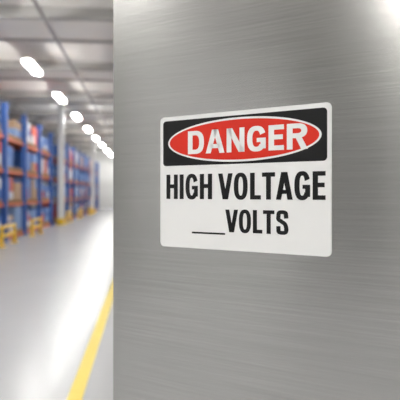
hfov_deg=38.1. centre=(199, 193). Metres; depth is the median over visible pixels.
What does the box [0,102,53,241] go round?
rack
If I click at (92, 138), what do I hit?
support column
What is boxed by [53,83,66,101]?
ceiling light
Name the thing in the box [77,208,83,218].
barrier
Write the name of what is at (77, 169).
rack
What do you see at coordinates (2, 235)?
barrier
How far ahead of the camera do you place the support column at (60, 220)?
28.45 m
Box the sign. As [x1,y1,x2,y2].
[160,102,331,256]
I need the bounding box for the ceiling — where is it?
[0,0,112,150]
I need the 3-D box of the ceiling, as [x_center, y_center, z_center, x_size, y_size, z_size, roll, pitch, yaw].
[-2.225,-4.600,23.897,24.000,0.200,76.000,0,0,-5]
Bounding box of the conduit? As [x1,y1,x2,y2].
[0,0,112,154]
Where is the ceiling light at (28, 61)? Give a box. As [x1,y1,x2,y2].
[21,46,42,73]
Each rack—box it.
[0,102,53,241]
[42,138,98,220]
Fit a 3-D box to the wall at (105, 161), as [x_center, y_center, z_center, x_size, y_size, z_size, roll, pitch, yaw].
[-5.757,-1.500,61.833,24.000,6.000,0.200,0,0,-5]
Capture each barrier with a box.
[0,223,17,247]
[30,217,42,235]
[66,211,72,222]
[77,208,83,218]
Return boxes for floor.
[0,208,112,399]
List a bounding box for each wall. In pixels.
[31,151,112,207]
[113,0,399,399]
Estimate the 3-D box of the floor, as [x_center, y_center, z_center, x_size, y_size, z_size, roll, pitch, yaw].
[-2.225,1.599,23.896,24.000,0.202,75.999,0,0,-5]
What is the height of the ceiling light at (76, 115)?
0.570 m
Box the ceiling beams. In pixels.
[0,5,112,149]
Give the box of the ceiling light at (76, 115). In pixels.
[71,113,81,119]
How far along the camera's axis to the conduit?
19.97 m
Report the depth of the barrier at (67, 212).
30.35 m
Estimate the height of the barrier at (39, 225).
0.600 m
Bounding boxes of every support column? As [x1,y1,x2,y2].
[57,104,64,224]
[90,137,94,212]
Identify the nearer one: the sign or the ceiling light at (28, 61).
the sign
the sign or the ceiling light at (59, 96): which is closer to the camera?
the sign
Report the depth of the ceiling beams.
22.42 m

